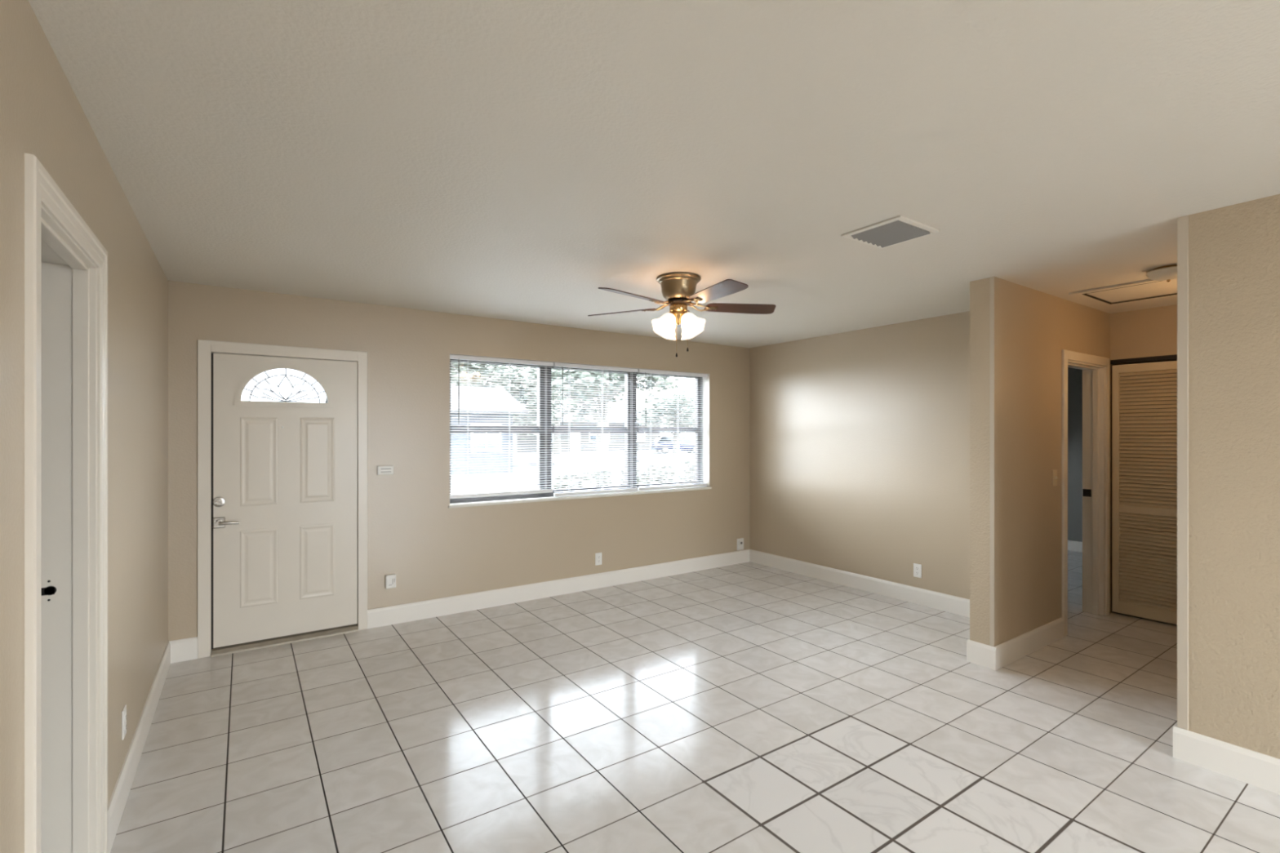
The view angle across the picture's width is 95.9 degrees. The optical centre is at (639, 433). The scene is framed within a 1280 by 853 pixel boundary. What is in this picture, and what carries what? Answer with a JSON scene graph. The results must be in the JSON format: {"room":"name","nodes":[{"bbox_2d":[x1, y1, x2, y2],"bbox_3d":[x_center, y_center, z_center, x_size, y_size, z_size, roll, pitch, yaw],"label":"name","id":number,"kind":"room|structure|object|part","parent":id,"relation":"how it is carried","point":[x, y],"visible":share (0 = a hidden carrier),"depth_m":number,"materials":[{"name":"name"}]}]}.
{"room":"empty living room","nodes":[
{"label":"empty living room","id":0,"kind":"room"},
{"bbox_2d":[0,0,168,852],"bbox_3d":[-0.749,0.247,0.255,0.140,2.455,8.268,0,0,-34],"label":"wall","id":1,"kind":"structure","parent":0,"point":[42,116],"depth_m":1.99,"materials":[{"name":"beige paint"}]},
{"bbox_2d":[24,153,107,852],"bbox_3d":[-1.658,0.425,1.592,0.163,2.099,0.831,0,0,-34],"label":"door","id":2,"kind":"structure","parent":1,"relation":"in","point":[66,264],"depth_m":1.86,"materials":[{"name":"white paint"}]},
{"bbox_3d":[-1.884,0.502,1.841,0.034,0.029,0.002,0,0,-34],"label":"strike plate","id":3,"kind":"part","parent":2,"relation":"part of","materials":[{"name":"metal"}]},
{"bbox_2d":[121,704,126,740],"bbox_3d":[-2.088,1.170,2.339,0.009,0.116,0.072,0,0,-34],"label":"wall outlet","id":4,"kind":"object","parent":1,"relation":"attached to","point":[124,710],"visible":1,"depth_m":2.33,"materials":[{"name":"white plastic"}]},
{"bbox_2d":[124,712,126,730],"bbox_3d":[-2.086,1.170,2.341,0.004,0.069,0.034,0,0,-34],"label":"receptacle","id":5,"kind":"object","parent":4,"relation":"attached to","point":[125,713],"depth_m":2.34,"materials":[{"name":"white plastic"}]},
{"bbox_2d":[107,641,170,852],"bbox_3d":[-0.685,1.405,0.299,0.015,0.140,8.268,0,0,-34],"label":"baseboard","id":6,"kind":"structure","parent":1,"relation":"attached to","point":[116,806],"depth_m":2.49,"materials":[{"name":"white paint"}]},
{"bbox_2d":[168,280,749,641],"bbox_3d":[-0.972,0.247,5.236,5.527,2.455,0.200,0,0,-34],"label":"wall","id":7,"kind":"structure","parent":0,"point":[434,550],"depth_m":4.66,"materials":[{"name":"beige paint"}]},
{"bbox_2d":[197,339,367,658],"bbox_3d":[-2.522,0.429,4.134,1.019,2.092,0.265,0,0,-34],"label":"door","id":8,"kind":"structure","parent":7,"relation":"in","point":[282,430],"depth_m":4.05,"materials":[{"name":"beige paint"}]},
{"bbox_3d":[-2.806,0.597,3.848,0.067,0.073,0.012,0,0,-34],"label":"lever handle","id":9,"kind":"part","parent":8,"relation":"part of","materials":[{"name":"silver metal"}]},
{"bbox_3d":[-2.752,0.595,3.848,0.131,0.042,0.053,0,0,-34],"label":"lever","id":10,"kind":"part","parent":8,"relation":"part of","materials":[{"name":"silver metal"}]},
{"bbox_3d":[-2.624,0.925,3.977,0.220,0.524,0.004,0,0,-34],"label":"panel","id":11,"kind":"part","parent":8,"relation":"part of","materials":[{"name":"beige paint"}]},
{"bbox_3d":[-2.623,0.194,3.978,0.218,0.606,0.004,0,0,-34],"label":"panel","id":12,"kind":"part","parent":8,"relation":"part of","materials":[{"name":"beige paint"}]},
{"bbox_3d":[-2.507,-0.338,4.085,0.530,0.245,0.006,0,0,-34],"label":"fanlight glass","id":13,"kind":"part","parent":8,"relation":"part of","materials":[{"name":"glass"}]},
{"bbox_3d":[-2.493,-0.339,4.064,0.596,0.304,0.018,0,0,-34],"label":"fanlight frame","id":14,"kind":"part","parent":8,"relation":"part of","materials":[{"name":"beige paint"}]},
{"bbox_3d":[-2.333,0.925,4.176,0.221,0.524,0.004,0,0,-34],"label":"panel","id":15,"kind":"part","parent":8,"relation":"part of","materials":[{"name":"beige paint"}]},
{"bbox_3d":[-2.332,0.193,4.177,0.219,0.609,0.004,0,0,-34],"label":"panel","id":16,"kind":"part","parent":8,"relation":"part of","materials":[{"name":"beige paint"}]},
{"bbox_2d":[377,465,393,475],"bbox_3d":[-1.954,0.284,4.432,0.116,0.068,0.015,0,0,-34],"label":"wall control","id":17,"kind":"object","parent":7,"relation":"attached to","point":[381,470],"visible":1,"depth_m":4.42,"materials":[{"name":"white plastic"}]},
{"bbox_2d":[385,573,395,588],"bbox_3d":[-1.920,1.140,4.445,0.076,0.104,0.034,0,0,-34],"label":"wall outlet","id":18,"kind":"object","parent":7,"relation":"attached to","point":[390,580],"visible":1,"depth_m":4.43,"materials":[{"name":"white plastic"}]},
{"bbox_2d":[168,549,749,663],"bbox_3d":[-0.878,1.405,5.170,5.207,0.140,0.015,0,0,-34],"label":"baseboard","id":19,"kind":"structure","parent":7,"relation":"attached to","point":[186,649],"depth_m":5.05,"materials":[{"name":"white paint"}]},
{"bbox_2d":[448,353,711,507],"bbox_3d":[-0.439,-0.022,5.570,2.831,1.262,0.192,0,0,-34],"label":"window","id":20,"kind":"structure","parent":7,"relation":"in","point":[540,428],"depth_m":5.57,"materials":[{"name":"white metal"}]},
{"bbox_3d":[-1.266,-0.034,5.081,0.800,0.058,0.043,0,0,-34],"label":"meeting rail","id":21,"kind":"part","parent":20,"relation":"part of","materials":[{"name":"white metal"}]},
{"bbox_2d":[449,354,553,498],"bbox_3d":[-1.185,-0.053,5.014,0.938,1.185,0.047,0,0,-34],"label":"blind","id":22,"kind":"object","parent":20,"relation":"attached to","point":[451,357],"visible":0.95,"depth_m":5.00,"materials":[{"name":"white plastic"}]},
{"bbox_3d":[-1.442,-0.052,4.844,0.006,1.123,0.029,0,0,-34],"label":"ladder cord","id":23,"kind":"part","parent":22,"relation":"part of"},
{"bbox_3d":[-1.188,0.524,5.018,0.938,0.030,0.026,0,0,-34],"label":"rail","id":24,"kind":"part","parent":22,"relation":"part of","materials":[{"name":"white plastic"}]},
{"bbox_3d":[-1.140,-0.052,5.051,0.006,1.123,0.029,0,0,-34],"label":"ladder cord","id":25,"kind":"part","parent":22,"relation":"part of","materials":[{"name":"white fabric"}]},
{"bbox_3d":[-0.854,-0.052,5.247,0.006,1.123,0.029,0,0,-34],"label":"ladder cord","id":26,"kind":"part","parent":22,"relation":"part of","materials":[{"name":"white fabric"}]},
{"bbox_3d":[-0.429,0.598,5.556,2.831,0.023,0.157,0,0,-34],"label":"sill","id":27,"kind":"part","parent":20,"relation":"part of","materials":[{"name":"stone"}]},
{"bbox_3d":[-0.489,-0.034,5.614,0.844,0.058,0.043,0,0,-34],"label":"meeting rail","id":28,"kind":"part","parent":20,"relation":"part of","materials":[{"name":"white metal"}]},
{"bbox_2d":[553,362,637,497],"bbox_3d":[-0.407,-0.033,5.548,0.919,1.227,0.047,0,0,-34],"label":"blind","id":29,"kind":"object","parent":20,"relation":"attached to","point":[555,364],"visible":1,"depth_m":5.51,"materials":[{"name":"white plastic"}]},
{"bbox_3d":[-0.658,-0.032,5.381,0.006,1.165,0.029,0,0,-34],"label":"ladder cord","id":30,"kind":"part","parent":29,"relation":"part of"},
{"bbox_3d":[-0.410,0.566,5.552,0.919,0.030,0.026,0,0,-34],"label":"rail","id":31,"kind":"part","parent":29,"relation":"part of","materials":[{"name":"white plastic"}]},
{"bbox_3d":[0.285,-0.034,6.146,0.819,0.058,0.043,0,0,-34],"label":"meeting rail","id":32,"kind":"part","parent":20,"relation":"part of","materials":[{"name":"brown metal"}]},
{"bbox_2d":[637,368,707,490],"bbox_3d":[0.358,-0.033,6.073,0.906,1.227,0.047,0,0,-34],"label":"blind","id":33,"kind":"object","parent":20,"relation":"attached to","point":[640,371],"visible":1,"depth_m":6.05,"materials":[{"name":"white plastic"}]},
{"bbox_3d":[0.111,-0.032,5.909,0.006,1.165,0.029,0,0,-34],"label":"ladder cord","id":34,"kind":"part","parent":33,"relation":"part of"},
{"bbox_3d":[0.356,0.566,6.077,0.906,0.030,0.026,0,0,-34],"label":"rail","id":35,"kind":"part","parent":33,"relation":"part of","materials":[{"name":"white plastic"}]},
{"bbox_3d":[0.402,-0.032,6.109,0.006,1.165,0.029,0,0,-34],"label":"ladder cord","id":36,"kind":"part","parent":33,"relation":"part of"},
{"bbox_2d":[595,552,601,565],"bbox_3d":[-0.394,1.199,5.506,0.072,0.116,0.009,0,0,-34],"label":"wall outlet","id":37,"kind":"object","parent":7,"relation":"attached to","point":[597,556],"visible":1,"depth_m":5.50,"materials":[{"name":"white plastic"}]},
{"bbox_2d":[737,537,743,550],"bbox_3d":[1.144,1.260,6.553,0.104,0.132,0.022,0,0,-34],"label":"cable jack","id":38,"kind":"object","parent":7,"relation":"attached to","point":[740,541],"visible":1,"depth_m":6.55,"materials":[{"name":"white plastic"}]},
{"bbox_2d":[27,0,1279,348],"bbox_3d":[2.380,-1.040,2.542,11.200,0.120,8.900,0,0,-34],"label":"ceiling","id":39,"kind":"structure","parent":0,"point":[513,160],"depth_m":1.91,"materials":[{"name":"paint"}]},
{"bbox_2d":[587,271,775,356],"bbox_3d":[0.252,-0.733,3.608,1.229,0.494,1.218,0,0,-34],"label":"ceiling fan","id":40,"kind":"object","parent":39,"relation":"hanging from","point":[677,289],"visible":1,"depth_m":3.57,"materials":[{"name":"gold metal"}]},
{"bbox_3d":[-0.123,-0.802,3.829,0.470,0.006,0.136,0,13,27],"label":"fan blade","id":41,"kind":"part","parent":40,"relation":"part of","materials":[{"name":"brown wood"}]},
{"bbox_3d":[-0.045,-0.802,3.353,0.470,0.006,0.136,0,13,-45],"label":"fan blade","id":42,"kind":"part","parent":40,"relation":"part of","materials":[{"name":"brown wood"}]},
{"bbox_3d":[0.146,-0.673,3.559,0.150,0.150,0.150,0,0,4],"label":"lamp shade","id":43,"kind":"part","parent":40,"relation":"part of","materials":[{"name":"beige glass"}]},
{"bbox_3d":[0.158,-0.673,3.742,0.150,0.150,0.150,0,0,4],"label":"lamp shade","id":44,"kind":"part","parent":40,"relation":"part of","materials":[{"name":"beige glass"}]},
{"bbox_3d":[0.341,-0.673,3.730,0.150,0.150,0.150,0,0,4],"label":"lamp shade","id":45,"kind":"part","parent":40,"relation":"part of","materials":[{"name":"beige glass"}]},
{"bbox_3d":[0.328,-0.673,3.547,0.150,0.150,0.150,0,0,4],"label":"lamp shade","id":46,"kind":"part","parent":40,"relation":"part of","materials":[{"name":"beige glass"}]},
{"bbox_3d":[0.431,-0.802,3.280,0.136,0.006,0.470,15,-7,-27],"label":"fan blade","id":47,"kind":"part","parent":40,"relation":"part of","materials":[{"name":"brown wood"}]},
{"bbox_3d":[0.648,-0.802,3.711,0.470,0.006,0.136,0,-13,-9],"label":"fan blade","id":48,"kind":"part","parent":40,"relation":"part of","materials":[{"name":"brown wood"}]},
{"bbox_2d":[840,215,939,248],"bbox_3d":[1.219,-0.971,2.816,0.339,0.018,0.315,0,0,-34],"label":"ceiling vent","id":49,"kind":"object","parent":39,"relation":"in","point":[898,229],"visible":1,"depth_m":2.79,"materials":[{"name":"white metal"}]},
{"bbox_2d":[1068,279,1177,306],"bbox_3d":[3.483,-0.973,3.902,0.675,0.014,0.765,0,0,-34],"label":"attic hatch","id":50,"kind":"object","parent":39,"relation":"attached to","point":[1148,289],"visible":0.56,"depth_m":4.00,"materials":[{"name":"paint"}]},
{"bbox_3d":[3.482,-0.977,3.900,0.532,0.005,0.629,0,0,-34],"label":"panel","id":51,"kind":"part","parent":50,"relation":"part of","materials":[{"name":"paint"}]},
{"bbox_2d":[1146,264,1177,282],"bbox_3d":[3.133,-0.938,3.423,0.202,0.084,0.202,0,0,-34],"label":"ceiling lamp","id":52,"kind":"object","parent":39,"relation":"attached to","point":[1168,273],"visible":0.79,"depth_m":3.39,"materials":[{"name":"white glass"}]},
{"bbox_2d":[110,550,1279,852],"bbox_3d":[2.380,1.535,2.542,11.200,0.120,8.900,0,0,-34],"label":"floor","id":53,"kind":"structure","parent":0,"point":[748,707],"depth_m":2.79,"materials":[{"name":"tile"}]},
{"bbox_2d":[749,311,969,599],"bbox_3d":[2.134,0.247,5.488,0.120,2.455,2.898,0,0,-34],"label":"wall","id":54,"kind":"structure","parent":0,"point":[860,439],"depth_m":5.39,"materials":[{"name":"beige paint"}]},
{"bbox_2d":[749,549,969,617],"bbox_3d":[2.078,1.405,5.450,0.015,0.140,2.898,0,0,-34],"label":"baseboard","id":55,"kind":"structure","parent":54,"relation":"attached to","point":[935,600],"depth_m":5.37,"materials":[{"name":"white paint"}]},
{"bbox_2d":[913,563,921,577],"bbox_3d":[2.398,1.187,4.989,0.009,0.116,0.072,0,0,-34],"label":"wall outlet","id":56,"kind":"object","parent":54,"relation":"attached to","point":[917,567],"visible":1,"depth_m":4.98,"materials":[{"name":"white plastic"}]},
{"bbox_2d":[915,566,919,574],"bbox_3d":[2.396,1.187,4.988,0.004,0.069,0.034,0,0,-34],"label":"receptacle","id":57,"kind":"object","parent":56,"relation":"attached to","point":[917,568],"depth_m":4.99,"materials":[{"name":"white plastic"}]},
{"bbox_2d":[972,276,1127,645],"bbox_3d":[3.341,0.247,4.472,2.830,2.455,0.145,0,0,-34],"label":"wall partition","id":58,"kind":"structure","parent":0,"point":[1033,327],"depth_m":3.91,"materials":[{"name":"beige paint"}]},
{"bbox_2d":[969,277,990,645],"bbox_3d":[2.167,0.178,3.679,0.004,2.313,0.123,0,0,-34],"label":"wall","id":59,"kind":"structure","parent":58,"relation":"attached to","point":[980,290],"depth_m":3.68,"materials":[{"name":"beige paint"}]},
{"bbox_2d":[990,276,995,646],"bbox_3d":[2.209,0.178,3.619,0.009,2.314,0.024,0,0,-34],"label":"trim","id":60,"kind":"structure","parent":58,"relation":"attached to","point":[992,278],"depth_m":3.61,"materials":[{"name":"paint"}]},
{"bbox_2d":[966,617,1063,670],"bbox_3d":[2.591,1.405,3.957,1.040,0.140,0.175,0,0,-34],"label":"baseboard","id":61,"kind":"structure","parent":58,"relation":"attached to","point":[996,657],"depth_m":3.73,"materials":[{"name":"white paint"}]},
{"bbox_2d":[1052,469,1057,486],"bbox_3d":[2.963,0.318,4.112,0.070,0.116,0.020,0,0,-34],"label":"light switch","id":62,"kind":"object","parent":58,"relation":"attached to","point":[1055,477],"visible":1,"depth_m":4.11,"materials":[{"name":"beige plastic"}]},
{"bbox_2d":[1062,349,1110,636],"bbox_3d":[3.397,0.431,4.500,0.905,2.087,0.165,0,0,-34],"label":"door frame","id":63,"kind":"structure","parent":58,"relation":"in","point":[1095,369],"depth_m":4.68,"materials":[{"name":"white paint"}]},
{"bbox_3d":[3.678,0.490,4.750,0.016,0.060,0.054,0,0,-34],"label":"strike plate","id":64,"kind":"part","parent":63,"relation":"part of","materials":[{"name":"metal"}]},
{"bbox_2d":[1110,304,1177,363],"bbox_3d":[4.441,0.247,4.504,0.700,2.455,1.045,0,0,-34],"label":"wall","id":65,"kind":"structure","parent":0,"point":[1153,331],"depth_m":4.56,"materials":[{"name":"beige paint"}]},
{"bbox_2d":[1110,354,1177,625],"bbox_3d":[4.145,0.438,4.372,0.058,2.075,0.922,0,0,-34],"label":"door","id":66,"kind":"structure","parent":65,"relation":"in","point":[1144,394],"depth_m":4.56,"materials":[{"name":"beige paint"}]},
{"bbox_2d":[1067,194,1279,759],"bbox_3d":[4.537,0.247,4.143,5.170,2.455,8.700,0,0,-34],"label":"wall","id":67,"kind":"structure","parent":0,"point":[1234,250],"depth_m":2.48,"materials":[{"name":"beige paint"}]},
{"bbox_2d":[1067,539,1082,552],"bbox_3d":[5.117,1.410,7.676,0.017,0.130,3.130,0,0,-34],"label":"baseboard","id":68,"kind":"structure","parent":67,"relation":"attached to","point":[1077,546],"depth_m":7.20,"materials":[{"name":"white paint"}]},
{"bbox_2d":[1177,215,1188,729],"bbox_3d":[2.465,0.178,2.617,0.034,2.314,0.038,0,0,-34],"label":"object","id":69,"kind":"structure","parent":67,"relation":"attached to","point":[1182,222],"depth_m":2.61,"materials":[{"name":"paint"}]},
{"bbox_2d":[1173,725,1279,795],"bbox_3d":[4.618,1.405,1.528,2.375,0.140,4.295,0,0,-34],"label":"baseboard","id":70,"kind":"structure","parent":67,"relation":"attached to","point":[1261,771],"depth_m":2.48,"materials":[{"name":"white paint"}]},
{"label":"outside","id":71,"kind":"structure","parent":0,"visible":0},
{"bbox_2d":[512,439,694,484],"bbox_3d":[-6.491,1.775,71.338,150.000,0.200,115.000,0,0,-34],"label":"lawn","id":72,"kind":"structure","parent":71,"point":[532,468],"depth_m":29.09,"materials":[{"name":"green plant"}]},
{"bbox_2d":[450,385,528,475],"bbox_3d":[-9.172,-0.205,24.509,7.000,3.760,5.800,0,0,-34],"label":"house","id":73,"kind":"structure","parent":72,"relation":"on","point":[500,441],"depth_m":23.63,"materials":[{"name":"white"}]},
{"bbox_3d":[-6.279,0.200,23.562,1.100,0.950,0.025,0,0,-34],"label":"pane","id":74,"kind":"part","parent":73,"relation":"part of","materials":[{"name":"clear glass"}]},
{"bbox_2d":[512,367,612,455],"bbox_3d":[-6.540,-2.026,43.986,7.119,7.403,9.638,0,0,31],"label":"tree","id":75,"kind":"object","parent":72,"relation":"on","point":[557,447],"visible":0.16,"depth_m":44.01,"materials":[{"name":"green plant"}]},
{"bbox_3d":[-6.540,-2.891,43.986,7.119,5.674,9.638,0,0,31],"label":"crown","id":76,"kind":"part","parent":75,"relation":"part of","materials":[{"name":"green plant"}]},
{"bbox_2d":[551,475,586,488],"bbox_3d":[-0.933,1.108,7.540,0.483,1.137,0.472,0,0,37],"label":"shrub","id":77,"kind":"object","parent":72,"relation":"on","point":[560,477],"visible":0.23,"depth_m":7.51,"materials":[{"name":"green plant"}]},
{"bbox_2d":[512,408,665,453],"bbox_3d":[-6.430,-0.405,56.222,16.000,4.160,9.000,0,0,-34],"label":"house","id":78,"kind":"structure","parent":72,"relation":"on","point":[516,441],"depth_m":52.59,"materials":[{"name":"beige paint"}]},
{"bbox_3d":[-5.802,0.640,51.771,1.000,2.030,0.048,0,0,-34],"label":"entry door","id":79,"kind":"part","parent":78,"relation":"part of","materials":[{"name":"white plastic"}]},
{"bbox_3d":[-3.745,0.175,53.192,2.000,1.200,0.025,0,0,-34],"label":"pane","id":80,"kind":"part","parent":78,"relation":"part of","materials":[{"name":"glass"}]},
{"bbox_3d":[-0.240,0.175,55.596,1.500,1.200,0.025,0,0,-34],"label":"pane","id":81,"kind":"part","parent":78,"relation":"part of","materials":[{"name":"clear glass"}]},
{"bbox_2d":[528,368,680,472],"bbox_3d":[-1.347,-2.346,24.952,7.416,8.076,7.266,0,0,-34],"label":"tree","id":82,"kind":"object","parent":72,"relation":"on","point":[572,381],"visible":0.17,"depth_m":24.16,"materials":[{"name":"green plant"}]},
{"bbox_3d":[-1.347,-3.695,24.952,7.416,5.379,7.266,0,0,-34],"label":"crown","id":83,"kind":"part","parent":82,"relation":"part of","materials":[{"name":"green plant"}]},
{"bbox_2d":[620,470,650,484],"bbox_3d":[-0.080,1.095,8.128,0.495,1.164,0.497,0,0,-34],"label":"shrub","id":84,"kind":"object","parent":72,"relation":"on","point":[637,471],"visible":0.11,"depth_m":8.09,"materials":[{"name":"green plant"}]},
{"bbox_2d":[644,464,675,483],"bbox_3d":[0.297,1.067,8.515,0.475,1.220,0.499,0,0,11],"label":"shrub","id":85,"kind":"object","parent":72,"relation":"on","point":[652,466],"visible":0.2,"depth_m":8.49,"materials":[{"name":"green plant"}]},
{"bbox_2d":[651,435,694,453],"bbox_3d":[3.168,0.940,48.745,4.270,1.490,1.800,0,0,-14],"label":"car","id":86,"kind":"object","parent":72,"relation":"on","point":[682,442],"visible":0.61,"depth_m":47.89,"materials":[{"name":"blue paint"}]},
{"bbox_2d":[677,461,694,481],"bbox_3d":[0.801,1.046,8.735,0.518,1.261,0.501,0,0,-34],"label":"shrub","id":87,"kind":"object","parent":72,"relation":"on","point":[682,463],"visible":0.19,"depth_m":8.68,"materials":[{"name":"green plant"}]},
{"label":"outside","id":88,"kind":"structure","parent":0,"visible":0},
{"bbox_2d":[512,453,694,466],"bbox_3d":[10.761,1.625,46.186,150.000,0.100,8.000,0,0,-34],"label":"street","id":89,"kind":"structure","parent":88,"point":[565,460],"depth_m":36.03,"materials":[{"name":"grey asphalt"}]},
{"bbox_2d":[450,361,571,439],"bbox_3d":[-9.015,-2.401,35.176,11.672,8.152,9.746,0,0,39],"label":"tree","id":90,"kind":"object","parent":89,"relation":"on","point":[526,419],"visible":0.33,"depth_m":33.11,"materials":[{"name":"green plant"}]},
{"bbox_2d":[636,389,694,455],"bbox_3d":[2.425,-0.845,43.905,5.415,5.040,6.558,0,0,24],"label":"tree","id":91,"kind":"object","parent":89,"relation":"on","point":[669,420],"visible":0.76,"depth_m":42.81,"materials":[{"name":"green plant"}]},
{"bbox_3d":[2.425,-1.616,43.905,5.415,3.496,6.558,0,0,24],"label":"crown","id":92,"kind":"part","parent":91,"relation":"part of","materials":[{"name":"green plant"}]},
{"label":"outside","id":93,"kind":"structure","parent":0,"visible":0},
{"bbox_2d":[450,468,624,494],"bbox_3d":[-5.093,1.665,18.031,9.000,0.020,16.500,0,0,-34],"label":"driveway","id":94,"kind":"structure","parent":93,"point":[530,473],"depth_m":19.27,"materials":[{"name":"concrete"}]}
]}

